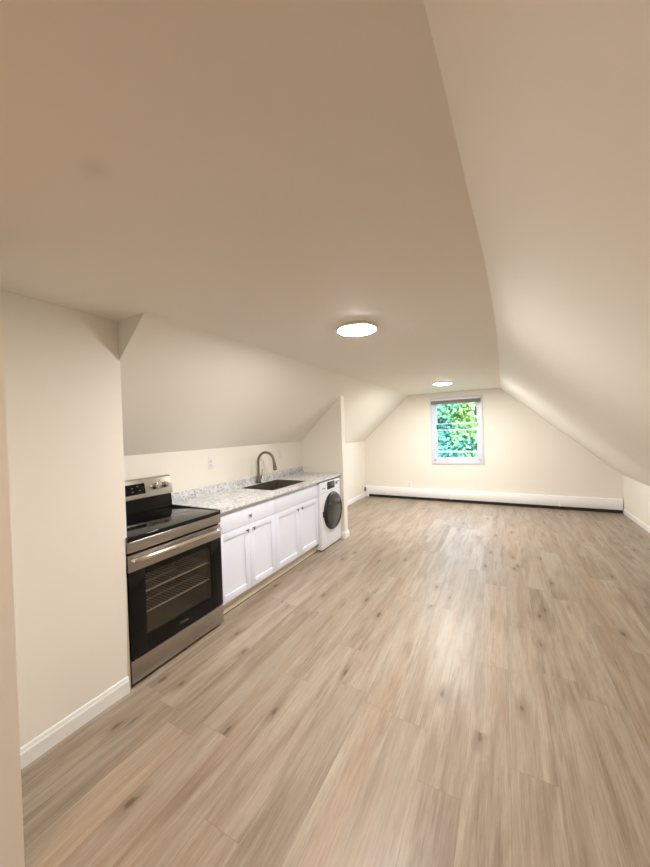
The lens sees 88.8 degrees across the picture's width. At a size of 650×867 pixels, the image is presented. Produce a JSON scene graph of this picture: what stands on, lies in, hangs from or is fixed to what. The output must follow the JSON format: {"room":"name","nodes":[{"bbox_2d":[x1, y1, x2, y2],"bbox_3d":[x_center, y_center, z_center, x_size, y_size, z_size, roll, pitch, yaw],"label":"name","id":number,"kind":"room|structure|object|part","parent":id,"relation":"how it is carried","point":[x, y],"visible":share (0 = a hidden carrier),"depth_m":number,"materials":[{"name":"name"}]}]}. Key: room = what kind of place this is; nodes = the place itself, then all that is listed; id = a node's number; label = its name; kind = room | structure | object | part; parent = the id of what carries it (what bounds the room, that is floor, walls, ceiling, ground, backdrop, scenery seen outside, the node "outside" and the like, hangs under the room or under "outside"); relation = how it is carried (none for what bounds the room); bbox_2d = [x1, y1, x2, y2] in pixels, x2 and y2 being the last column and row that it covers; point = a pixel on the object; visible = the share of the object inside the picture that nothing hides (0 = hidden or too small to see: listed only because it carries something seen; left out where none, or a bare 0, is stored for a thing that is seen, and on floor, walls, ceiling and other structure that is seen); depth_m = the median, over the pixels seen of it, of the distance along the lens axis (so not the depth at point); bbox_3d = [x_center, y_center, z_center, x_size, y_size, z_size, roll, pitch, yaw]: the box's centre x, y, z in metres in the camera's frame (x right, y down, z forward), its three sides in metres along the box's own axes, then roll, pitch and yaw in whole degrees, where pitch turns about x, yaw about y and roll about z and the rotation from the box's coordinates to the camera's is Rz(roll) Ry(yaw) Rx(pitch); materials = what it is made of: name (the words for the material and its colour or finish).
{"room":"studio apartment","nodes":[
{"label":"studio apartment","id":0,"kind":"room"},
{"bbox_2d":[0,278,24,866],"bbox_3d":[-2.417,0.489,0.233,1.402,2.284,2.903,-2,1,28],"label":"wall","id":1,"kind":"structure","parent":0,"point":[11,810],"depth_m":1.17,"materials":[{"name":"white paint"}]},
{"bbox_2d":[1,290,127,747],"bbox_3d":[-1.800,0.454,1.920,0.894,2.284,0.755,-2,1,28],"label":"wall","id":2,"kind":"structure","parent":0,"point":[62,372],"depth_m":1.75,"materials":[{"name":"white paint"}]},
{"bbox_2d":[20,676,129,769],"bbox_3d":[-1.358,1.536,1.725,0.014,0.095,0.679,-2,1,28],"label":"baseboard","id":3,"kind":"structure","parent":2,"relation":"attached to","point":[55,734],"depth_m":1.75,"materials":[{"name":"white paint"}]},
{"bbox_2d":[126,570,130,688],"bbox_3d":[-1.325,1.139,2.090,0.248,0.880,0.021,-2,1,28],"label":"trim","id":4,"kind":"structure","parent":2,"relation":"attached to","point":[128,648],"depth_m":2.04,"materials":[{"name":"beige"}]},
{"bbox_2d":[124,441,301,493],"bbox_3d":[-1.134,0.818,3.743,0.140,1.481,3.185,-2,1,28],"label":"wall","id":5,"kind":"structure","parent":0,"point":[187,470],"depth_m":3.49,"materials":[{"name":"white paint"}]},
{"bbox_2d":[208,457,213,468],"bbox_3d":[-1.200,0.313,3.490,0.009,0.116,0.072,-2,1,28],"label":"wall outlet","id":6,"kind":"object","parent":5,"relation":"attached to","point":[210,460],"visible":1,"depth_m":3.48,"materials":[{"name":"white plastic"}]},
{"bbox_2d":[171,466,302,502],"bbox_3d":[-0.889,0.571,4.042,0.019,0.083,2.311,-2,1,28],"label":"backsplash","id":7,"kind":"structure","parent":5,"relation":"attached to","point":[183,495],"depth_m":3.67,"materials":[{"name":"white stone"}]},
{"bbox_2d":[0,0,499,394],"bbox_3d":[0.264,-0.814,2.658,2.308,0.140,9.770,-2,1,28],"label":"ceiling","id":8,"kind":"structure","parent":0,"point":[273,176],"depth_m":0.93,"materials":[{"name":"paint"}]},
{"bbox_2d":[336,321,377,335],"bbox_3d":[0.223,-0.726,2.319,0.296,0.027,0.296,-2,1,28],"label":"recessed light","id":9,"kind":"object","parent":8,"relation":"in","point":[355,328],"visible":1,"depth_m":2.26,"materials":[{"name":"white paint"}]},
{"bbox_2d":[433,382,451,384],"bbox_3d":[1.903,-0.808,5.383,0.296,0.027,0.296,-2,1,28],"label":"recessed light","id":10,"kind":"object","parent":8,"relation":"in","point":[436,383],"visible":1,"depth_m":5.29,"materials":[{"name":"white paint"}]},
{"bbox_2d":[118,313,407,455],"bbox_3d":[-0.078,-0.381,4.897,1.152,1.421,6.167,-2,1,28],"label":"ceiling","id":11,"kind":"structure","parent":0,"point":[184,388],"depth_m":2.93,"materials":[{"name":"white paint"}]},
{"bbox_2d":[301,395,347,531],"bbox_3d":[-0.104,0.475,4.995,0.871,2.077,0.110,-2,1,28],"label":"wall partition","id":12,"kind":"structure","parent":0,"point":[323,447],"depth_m":4.83,"materials":[{"name":"white paint"}]},
{"bbox_2d":[341,529,349,538],"bbox_3d":[-0.043,1.464,4.988,0.835,0.095,0.138,-2,1,28],"label":"baseboard","id":13,"kind":"structure","parent":12,"relation":"attached to","point":[345,534],"depth_m":4.75,"materials":[{"name":"white paint"}]},
{"bbox_2d":[21,496,649,866],"bbox_3d":[0.710,1.569,2.402,5.000,0.120,9.710,-2,1,28],"label":"floor","id":14,"kind":"structure","parent":0,"point":[438,683],"depth_m":1.77,"materials":[{"name":"brown wood"}]},
{"bbox_2d":[125,474,223,683],"bbox_3d":[-1.283,0.972,2.511,0.716,1.204,0.765,-2,1,28],"label":"electric range","id":15,"kind":"object","parent":14,"relation":"on","point":[174,559],"visible":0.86,"depth_m":2.48,"materials":[{"name":"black metal"}]},
{"bbox_3d":[-1.579,0.457,2.656,0.083,0.158,0.753,-2,1,28],"label":"control panel","id":16,"kind":"part","parent":15,"relation":"part of","materials":[{"name":"silver metal"}]},
{"bbox_3d":[-1.436,0.447,2.825,0.044,0.053,0.054,-2,1,28],"label":"control knob","id":17,"kind":"part","parent":15,"relation":"part of","materials":[{"name":"silver metal"}]},
{"bbox_2d":[126,505,220,542],"bbox_3d":[-1.312,0.656,2.518,0.644,0.032,0.765,-2,1,28],"label":"cooktop","id":18,"kind":"object","parent":15,"relation":"in","point":[145,524],"depth_m":2.48,"materials":[{"name":"black glass"}]},
{"bbox_2d":[126,524,222,660],"bbox_3d":[-1.211,1.078,2.476,0.562,0.648,0.757,-2,1,28],"label":"oven","id":19,"kind":"object","parent":15,"relation":"in","point":[174,584],"depth_m":2.46,"materials":[{"name":"black glass"}]},
{"bbox_3d":[-1.021,1.473,2.384,0.030,0.140,0.757,-2,1,28],"label":"storage drawer","id":20,"kind":"part","parent":15,"relation":"part of","materials":[{"name":"silver metal"}]},
{"bbox_2d":[218,497,276,615],"bbox_3d":[-0.953,1.107,3.225,0.648,0.901,0.780,-2,1,28],"label":"base cabinet","id":21,"kind":"object","parent":14,"relation":"on","point":[248,541],"visible":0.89,"depth_m":3.05,"materials":[{"name":"white paint"}]},
{"bbox_3d":[-0.795,1.141,2.920,0.020,0.592,0.388,-2,1,28],"label":"door","id":22,"kind":"part","parent":21,"relation":"part of","materials":[{"name":"white paint"}]},
{"bbox_3d":[-0.716,0.745,3.088,0.020,0.184,0.778,-2,1,28],"label":"drawer","id":23,"kind":"part","parent":21,"relation":"part of","materials":[{"name":"white paint"}]},
{"bbox_3d":[-0.611,1.133,3.263,0.020,0.592,0.388,-2,1,28],"label":"door","id":24,"kind":"part","parent":21,"relation":"part of","materials":[{"name":"white paint"}]},
{"bbox_2d":[273,483,319,580],"bbox_3d":[-0.553,1.087,3.971,0.648,0.901,0.910,-2,1,28],"label":"base cabinet","id":25,"kind":"object","parent":14,"relation":"on","point":[296,511],"visible":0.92,"depth_m":3.78,"materials":[{"name":"white paint"}]},
{"bbox_2d":[171,466,340,512],"bbox_3d":[-0.606,0.579,3.890,0.661,0.114,2.311,-2,1,28],"label":"countertop","id":26,"kind":"structure","parent":25,"relation":"on","point":[230,495],"depth_m":3.45,"materials":[{"name":"white stone"}]},
{"bbox_2d":[256,451,276,482],"bbox_3d":[-0.712,0.411,4.044,0.290,0.392,0.098,-2,1,28],"label":"faucet","id":27,"kind":"object","parent":26,"relation":"on","point":[259,477],"visible":1,"depth_m":4.06,"materials":[{"name":"silver metal"}]},
{"bbox_2d":[244,479,303,489],"bbox_3d":[-0.588,0.729,3.945,0.463,0.245,0.698,-2,1,28],"label":"sink","id":28,"kind":"object","parent":26,"relation":"in","point":[275,484],"visible":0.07,"depth_m":4.24,"materials":[{"name":"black metal"}]},
{"bbox_3d":[-0.410,1.123,3.637,0.020,0.592,0.453,-2,1,28],"label":"door","id":29,"kind":"part","parent":25,"relation":"part of","materials":[{"name":"white paint"}]},
{"bbox_3d":[-0.315,0.726,3.834,0.020,0.184,0.908,-2,1,28],"label":"drawer","id":30,"kind":"part","parent":25,"relation":"part of","materials":[{"name":"white paint"}]},
{"bbox_3d":[-0.195,1.112,4.038,0.020,0.592,0.453,-2,1,28],"label":"door","id":31,"kind":"part","parent":25,"relation":"part of","materials":[{"name":"white paint"}]},
{"bbox_2d":[316,477,341,550],"bbox_3d":[-0.160,1.080,4.625,0.669,0.878,0.589,-2,1,28],"label":"washing machine","id":32,"kind":"object","parent":14,"relation":"on","point":[329,499],"visible":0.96,"depth_m":4.39,"materials":[{"name":"white metal"}]},
{"bbox_3d":[0.080,0.695,4.487,0.006,0.098,0.220,-2,1,28],"label":"display panel","id":33,"kind":"part","parent":32,"relation":"part of","materials":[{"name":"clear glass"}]},
{"bbox_3d":[0.119,1.040,4.504,0.038,0.508,0.508,-2,1,28],"label":"porthole door","id":34,"kind":"part","parent":32,"relation":"part of","materials":[{"name":"black glass"}]},
{"bbox_3d":[0.126,1.040,4.500,0.046,0.416,0.416,-2,1,28],"label":"door glass","id":35,"kind":"part","parent":32,"relation":"part of","materials":[{"name":"grey glass"}]},
{"bbox_2d":[345,441,365,500],"bbox_3d":[0.210,0.812,6.524,0.140,1.357,3.085,-2,1,28],"label":"wall","id":36,"kind":"structure","parent":0,"point":[355,451],"depth_m":7.21,"materials":[{"name":"white paint"}]},
{"bbox_2d":[347,493,364,505],"bbox_3d":[0.282,1.441,6.462,0.014,0.095,2.795,-2,1,28],"label":"baseboard","id":37,"kind":"structure","parent":36,"relation":"attached to","point":[362,495],"depth_m":7.17,"materials":[{"name":"white paint"}]},
{"bbox_2d":[365,388,622,499],"bbox_3d":[3.009,0.215,6.700,4.950,2.360,0.140,-2,1,28],"label":"wall","id":38,"kind":"structure","parent":0,"point":[524,453],"depth_m":6.43,"materials":[{"name":"white paint"}]},
{"bbox_2d":[430,395,484,464],"bbox_3d":[2.711,-0.062,6.831,1.009,1.386,0.138,-2,1,28],"label":"window","id":39,"kind":"structure","parent":38,"relation":"in","point":[479,460],"depth_m":6.79,"materials":[{"name":"white plastic"}]},
{"bbox_2d":[430,396,479,404],"bbox_3d":[2.641,-0.671,6.749,0.950,0.128,0.042,-2,1,28],"label":"window shade","id":40,"kind":"object","parent":39,"relation":"attached to","point":[468,399],"visible":1,"depth_m":6.73,"materials":[{"name":"beige fabric"}]},
{"bbox_3d":[2.643,-0.615,6.749,0.944,0.015,0.038,-2,1,28],"label":"rail","id":41,"kind":"part","parent":40,"relation":"part of","materials":[{"name":"beige"}]},
{"bbox_3d":[2.708,-0.424,6.845,0.825,0.455,0.030,-2,1,28],"label":"sash","id":42,"kind":"part","parent":39,"relation":"part of","materials":[{"name":"white plastic"}]},
{"bbox_3d":[2.755,0.447,6.886,0.825,0.180,0.015,-2,1,28],"label":"storm rail","id":43,"kind":"part","parent":39,"relation":"part of","materials":[{"name":"white plastic"}]},
{"bbox_3d":[2.713,0.226,6.820,0.825,0.627,0.030,-2,1,28],"label":"sash","id":44,"kind":"part","parent":39,"relation":"part of","materials":[{"name":"white plastic"}]},
{"bbox_2d":[366,485,622,512],"bbox_3d":[2.973,1.274,6.629,4.563,0.240,0.065,-2,1,28],"label":"baseboard heater","id":45,"kind":"object","parent":38,"relation":"attached to","point":[610,505],"visible":1,"depth_m":6.35,"materials":[{"name":"white metal"}]},
{"bbox_3d":[1.806,1.281,7.257,1.783,0.180,0.062,-2,1,28],"label":"panel","id":46,"kind":"part","parent":45,"relation":"part of","materials":[{"name":"white metal"}]},
{"bbox_3d":[3.405,1.235,6.398,1.833,0.180,0.062,-2,1,28],"label":"panel","id":47,"kind":"part","parent":45,"relation":"part of","materials":[{"name":"white metal"}]},
{"bbox_3d":[4.600,1.201,5.756,0.866,0.180,0.062,-2,1,28],"label":"panel","id":48,"kind":"part","parent":45,"relation":"part of","materials":[{"name":"white metal"}]},
{"bbox_2d":[423,0,649,485],"bbox_3d":[1.967,-0.008,1.765,2.019,1.968,9.770,-2,1,28],"label":"ceiling","id":49,"kind":"structure","parent":0,"point":[548,100],"depth_m":0.76,"materials":[{"name":"white paint"}]},
{"bbox_2d":[622,475,649,525],"bbox_3d":[2.813,1.048,1.340,0.140,0.800,9.770,-2,1,28],"label":"wall","id":50,"kind":"structure","parent":0,"point":[636,495],"depth_m":4.98,"materials":[{"name":"white paint"}]},
{"bbox_2d":[623,508,649,532],"bbox_3d":[2.752,1.408,1.370,0.014,0.085,9.550,-2,1,28],"label":"baseboard","id":51,"kind":"structure","parent":50,"relation":"attached to","point":[636,520],"depth_m":4.97,"materials":[{"name":"white paint"}]},
{"label":"outside","id":52,"kind":"structure","parent":0,"visible":0},
{"bbox_3d":[23.453,6.005,43.340,120.000,0.200,81.750,-2,1,28],"label":"terrain","id":53,"kind":"structure","parent":52,"visible":0},
{"bbox_2d":[436,402,477,457],"bbox_3d":[5.062,1.945,12.702,6.448,9.692,6.368,-2,1,-25],"label":"leafy tree","id":54,"kind":"object","parent":53,"relation":"on","point":[459,440],"visible":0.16,"depth_m":10.23,"materials":[{"name":"green plant"}]}
]}

